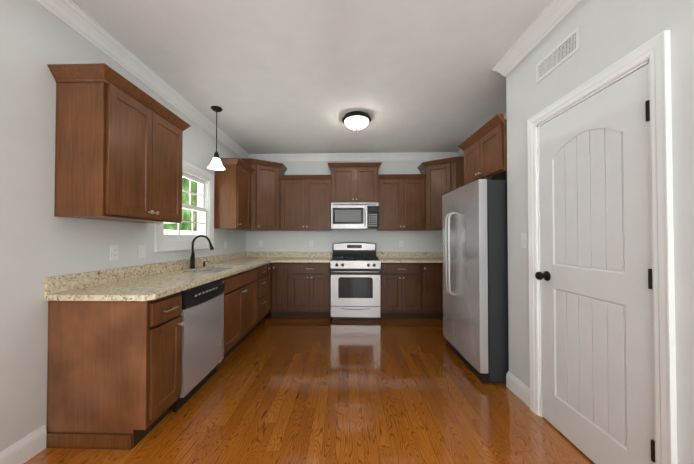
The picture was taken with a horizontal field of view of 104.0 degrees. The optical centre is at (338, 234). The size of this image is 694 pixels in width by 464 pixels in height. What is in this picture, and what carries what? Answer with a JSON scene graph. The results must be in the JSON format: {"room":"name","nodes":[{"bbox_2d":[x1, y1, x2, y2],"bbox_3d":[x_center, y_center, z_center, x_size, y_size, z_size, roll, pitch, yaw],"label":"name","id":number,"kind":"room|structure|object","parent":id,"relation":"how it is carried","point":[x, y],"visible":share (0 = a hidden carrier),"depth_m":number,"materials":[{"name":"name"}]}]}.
{"room":"kitchen","nodes":[
{"label":"kitchen","id":0,"kind":"room"},
{"bbox_2d":[0,0,245,451],"bbox_3d":[-1.850,-0.105,1.183,0.150,2.743,7.663,0,-1,2],"label":"wall","id":1,"kind":"structure","parent":0,"point":[39,241],"depth_m":1.58,"materials":[{"name":"paint"}]},
{"bbox_2d":[0,425,46,463],"bbox_3d":[-1.816,1.176,-0.523,0.014,0.135,4.290,0,-1,2],"label":"baseboard","id":2,"kind":"structure","parent":1,"relation":"attached to","point":[27,448],"depth_m":1.52,"materials":[{"name":"paint"}]},
{"bbox_2d":[110,245,118,260],"bbox_3d":[-1.742,0.139,2.105,0.008,0.116,0.072,0,-1,2],"label":"electrical outlet","id":3,"kind":"object","parent":1,"relation":"attached to","point":[114,249],"visible":1,"depth_m":2.10,"materials":[{"name":"white plastic"}]},
{"bbox_2d":[53,75,186,222],"bbox_3d":[-1.587,-0.540,2.074,0.324,0.862,0.793,0,-1,2],"label":"upper cabinet","id":4,"kind":"object","parent":1,"relation":"attached to","point":[118,145],"depth_m":1.73,"materials":[{"name":"brown wood"}]},
{"bbox_2d":[139,245,145,257],"bbox_3d":[-1.731,0.148,2.395,0.015,0.116,0.072,0,-1,2],"label":"light switch","id":5,"kind":"object","parent":1,"relation":"attached to","point":[142,251],"visible":1,"depth_m":2.39,"materials":[{"name":"white plastic"}]},
{"bbox_2d":[35,0,250,157],"bbox_3d":[-1.738,-1.421,1.122,0.078,0.112,7.513,0,-1,2],"label":"crown molding","id":6,"kind":"structure","parent":1,"relation":"attached to","point":[69,13],"depth_m":2.18,"materials":[{"name":"paint"}]},
{"bbox_2d":[154,160,213,251],"bbox_3d":[-1.782,-0.320,3.103,0.174,0.979,1.094,0,-1,2],"label":"window","id":7,"kind":"structure","parent":1,"relation":"in","point":[203,208],"depth_m":3.29,"materials":[{"name":"paint"}]},
{"bbox_2d":[214,163,254,230],"bbox_3d":[-1.531,-0.532,3.992,0.324,0.898,0.584,0,-1,2],"label":"upper cabinet","id":8,"kind":"object","parent":1,"relation":"attached to","point":[234,186],"depth_m":3.71,"materials":[{"name":"brown wood"}]},
{"bbox_2d":[24,309,594,463],"bbox_3d":[0.274,1.315,1.077,4.700,0.100,8.013,0,-1,2],"label":"floor","id":9,"kind":"structure","parent":0,"point":[276,390],"depth_m":1.96,"materials":[{"name":"brown wood"}]},
{"bbox_2d":[46,291,183,449],"bbox_3d":[-1.440,0.836,1.794,0.626,0.878,0.336,0,-1,2],"label":"base cabinet","id":10,"kind":"object","parent":9,"relation":"on","point":[113,374],"depth_m":1.63,"materials":[{"name":"brown wood"}]},
{"bbox_2d":[44,252,271,300],"bbox_3d":[-1.384,0.442,3.224,0.660,0.326,3.236,0,-1,2],"label":"countertop","id":11,"kind":"structure","parent":10,"relation":"on","point":[153,281],"depth_m":2.07,"materials":[{"name":"stone"}]},
{"bbox_2d":[189,235,213,268],"bbox_3d":[-1.535,0.189,3.034,0.272,0.376,0.069,0,-1,2],"label":"faucet","id":12,"kind":"object","parent":11,"relation":"on","point":[192,261],"visible":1,"depth_m":3.03,"materials":[{"name":"black metal"}]},
{"bbox_2d":[197,268,231,272],"bbox_3d":[-1.391,0.507,3.048,0.398,0.190,0.753,0,-1,2],"label":"sink","id":13,"kind":"object","parent":11,"relation":"in","point":[202,270],"depth_m":3.24,"materials":[{"name":"silver metal"}]},
{"bbox_2d":[173,278,224,411],"bbox_3d":[-1.402,0.846,2.281,0.611,0.872,0.636,0,-1,2],"label":"dishwasher","id":14,"kind":"object","parent":9,"relation":"on","point":[202,346],"visible":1,"depth_m":2.18,"materials":[{"name":"silver metal"}]},
{"bbox_2d":[224,263,269,357],"bbox_3d":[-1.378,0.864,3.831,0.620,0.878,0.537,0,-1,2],"label":"base cabinet","id":15,"kind":"object","parent":9,"relation":"on","point":[247,293],"depth_m":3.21,"materials":[{"name":"brown wood"}]},
{"bbox_2d":[270,262,330,317],"bbox_3d":[-0.601,0.873,4.475,0.937,0.878,0.663,0,-1,2],"label":"base cabinet","id":16,"kind":"object","parent":9,"relation":"on","point":[297,289],"depth_m":4.19,"materials":[{"name":"brown wood"}]},
{"bbox_2d":[272,252,331,262],"bbox_3d":[-0.569,0.364,4.497,0.895,0.136,0.646,0,-1,2],"label":"countertop","id":17,"kind":"structure","parent":16,"relation":"on","point":[314,257],"depth_m":4.78,"materials":[{"name":"stone"}]},
{"bbox_2d":[330,242,380,319],"bbox_3d":[0.260,0.717,4.402,0.756,1.187,0.750,0,-1,2],"label":"gas range","id":18,"kind":"object","parent":9,"relation":"on","point":[355,267],"visible":1,"depth_m":4.09,"materials":[{"name":"silver metal"}]},
{"bbox_2d":[380,263,425,318],"bbox_3d":[1.000,0.872,4.450,0.688,0.878,0.620,0,-1,2],"label":"base cabinet","id":19,"kind":"object","parent":9,"relation":"on","point":[402,285],"depth_m":4.15,"materials":[{"name":"brown wood"}]},
{"bbox_2d":[426,263,442,318],"bbox_3d":[1.698,0.872,4.430,0.844,0.878,0.620,0,-1,2],"label":"base cabinet","id":20,"kind":"object","parent":9,"relation":"on","point":[434,271],"depth_m":4.14,"materials":[{"name":"brown wood"}]},
{"bbox_2d":[376,252,442,262],"bbox_3d":[1.383,0.363,4.441,1.473,0.136,0.646,0,-1,2],"label":"countertop","id":21,"kind":"structure","parent":20,"relation":"on","point":[385,257],"depth_m":4.74,"materials":[{"name":"stone"}]},
{"bbox_2d":[442,177,508,383],"bbox_3d":[1.576,0.397,2.779,0.849,1.783,0.905,0,-1,2],"label":"refrigerator","id":22,"kind":"object","parent":9,"relation":"on","point":[475,267],"visible":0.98,"depth_m":2.37,"materials":[{"name":"silver metal"}]},
{"bbox_2d":[71,0,550,153],"bbox_3d":[0.274,-1.527,1.116,4.700,0.100,8.013,0,-1,2],"label":"ceiling","id":23,"kind":"structure","parent":0,"point":[306,76],"depth_m":2.30,"materials":[{"name":"paint"}]},
{"bbox_2d":[207,106,224,170],"bbox_3d":[-1.400,-1.103,3.103,0.190,0.691,0.190,0,-1,2],"label":"pendant light","id":24,"kind":"object","parent":23,"relation":"hanging from","point":[215,163],"visible":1,"depth_m":3.08,"materials":[{"name":"white glass"}]},
{"bbox_2d":[342,111,370,129],"bbox_3d":[0.217,-1.361,3.320,0.360,0.171,0.360,0,-1,2],"label":"flush-mount light","id":25,"kind":"object","parent":23,"relation":"attached to","point":[355,120],"visible":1,"depth_m":3.22,"materials":[{"name":"white glass"}]},
{"bbox_2d":[246,160,442,251],"bbox_3d":[0.308,-0.055,4.878,3.950,2.743,0.150,0,-1,2],"label":"wall","id":26,"kind":"structure","parent":0,"point":[324,241],"depth_m":4.81,"materials":[{"name":"paint"}]},
{"bbox_2d":[243,163,290,230],"bbox_3d":[-1.292,-0.606,4.566,0.766,1.063,0.575,0,-1,2],"label":"upper cabinet","id":27,"kind":"object","parent":26,"relation":"attached to","point":[270,179],"depth_m":4.43,"materials":[{"name":"brown wood"}]},
{"bbox_2d":[283,179,330,230],"bbox_3d":[-0.553,-0.504,4.672,0.854,0.862,0.325,0,-1,2],"label":"upper cabinet","id":28,"kind":"object","parent":26,"relation":"attached to","point":[307,205],"depth_m":4.51,"materials":[{"name":"brown wood"}]},
{"bbox_2d":[251,152,454,160],"bbox_3d":[0.274,-1.372,4.783,3.710,0.112,0.078,0,-1,2],"label":"crown molding","id":29,"kind":"structure","parent":26,"relation":"attached to","point":[425,155],"depth_m":4.78,"materials":[{"name":"paint"}]},
{"bbox_2d":[331,163,378,202],"bbox_3d":[0.267,-0.830,4.653,0.787,0.614,0.325,0,-1,2],"label":"upper cabinet","id":30,"kind":"object","parent":26,"relation":"attached to","point":[350,182],"depth_m":4.49,"materials":[{"name":"brown wood"}]},
{"bbox_2d":[331,202,378,228],"bbox_3d":[0.265,-0.309,4.575,0.771,0.423,0.454,0,-1,2],"label":"microwave","id":31,"kind":"object","parent":30,"relation":"attached to","point":[354,215],"visible":1,"depth_m":4.40,"materials":[{"name":"silver metal"}]},
{"bbox_2d":[376,175,418,230],"bbox_3d":[1.046,-0.505,4.626,0.771,0.862,0.325,0,-1,2],"label":"upper cabinet","id":32,"kind":"object","parent":26,"relation":"attached to","point":[398,194],"depth_m":4.47,"materials":[{"name":"brown wood"}]},
{"bbox_2d":[415,159,462,230],"bbox_3d":[1.735,-0.608,4.479,0.766,1.063,0.575,0,-1,2],"label":"upper cabinet","id":33,"kind":"object","parent":26,"relation":"attached to","point":[439,177],"depth_m":4.36,"materials":[{"name":"brown wood"}]},
{"bbox_2d":[506,0,693,463],"bbox_3d":[1.746,-0.124,-0.233,0.780,2.743,5.040,0,-1,2],"label":"wall","id":34,"kind":"structure","parent":0,"point":[612,32],"depth_m":1.38,"materials":[{"name":"paint"}]},
{"bbox_2d":[455,114,506,156],"bbox_3d":[2.054,-1.389,3.482,0.078,0.112,2.370,0,-1,2],"label":"crown molding","id":35,"kind":"structure","parent":34,"relation":"attached to","point":[461,153],"depth_m":4.61,"materials":[{"name":"paint"}]},
{"bbox_2d":[463,119,506,185],"bbox_3d":[1.732,-0.761,2.685,0.666,0.435,0.765,0,-1,2],"label":"upper cabinet","id":36,"kind":"object","parent":34,"relation":"attached to","point":[486,154],"depth_m":2.56,"materials":[{"name":"brown wood"}]},
{"bbox_2d":[506,371,529,388],"bbox_3d":[1.737,1.214,2.277,0.644,0.135,0.014,0,-1,2],"label":"baseboard","id":37,"kind":"structure","parent":34,"relation":"attached to","point":[512,382],"depth_m":2.19,"materials":[{"name":"paint"}]},
{"bbox_2d":[521,233,527,247],"bbox_3d":[1.413,0.044,2.070,0.015,0.116,0.072,0,-1,2],"label":"light switch","id":38,"kind":"object","parent":34,"relation":"attached to","point":[524,240],"visible":1,"depth_m":2.07,"materials":[{"name":"white plastic"}]},
{"bbox_2d":[492,0,580,76],"bbox_3d":[1.318,-1.439,-0.163,0.078,0.112,5.118,0,-1,2],"label":"crown molding","id":39,"kind":"structure","parent":34,"relation":"attached to","point":[553,14],"depth_m":1.89,"materials":[{"name":"paint"}]},
{"bbox_2d":[536,26,579,83],"bbox_3d":[1.409,-1.151,1.762,0.004,0.135,0.360,0,-1,2],"label":"air vent","id":40,"kind":"object","parent":34,"relation":"in","point":[567,47],"visible":1,"depth_m":1.73,"materials":[{"name":"white plastic"}]},
{"bbox_2d":[539,64,654,463],"bbox_3d":[1.429,0.245,1.560,0.036,2.030,0.698,0,-1,2],"label":"pantry door","id":41,"kind":"structure","parent":34,"relation":"in","point":[596,312],"depth_m":1.46,"materials":[{"name":"paint"}]},
{"bbox_2d":[535,100,654,461],"bbox_3d":[1.378,0.204,1.543,0.072,1.605,0.679,0,-1,2],"label":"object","id":42,"kind":"structure","parent":41,"relation":"attached to","point":[546,275],"depth_m":1.22,"materials":[{"name":"black metal"}]},
{"bbox_2d":[527,30,677,463],"bbox_3d":[1.456,0.208,1.560,0.144,2.127,0.869,0,-1,2],"label":"door frame","id":43,"kind":"structure","parent":34,"relation":"attached to","point":[656,50],"depth_m":1.18,"materials":[{"name":"paint"}]},
{"label":"outside","id":44,"kind":"structure","parent":0,"visible":0},
{"bbox_2d":[164,177,196,234],"bbox_3d":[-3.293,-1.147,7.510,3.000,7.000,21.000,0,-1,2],"label":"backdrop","id":45,"kind":"structure","parent":44,"point":[185,228],"depth_m":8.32,"materials":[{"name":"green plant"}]}
]}

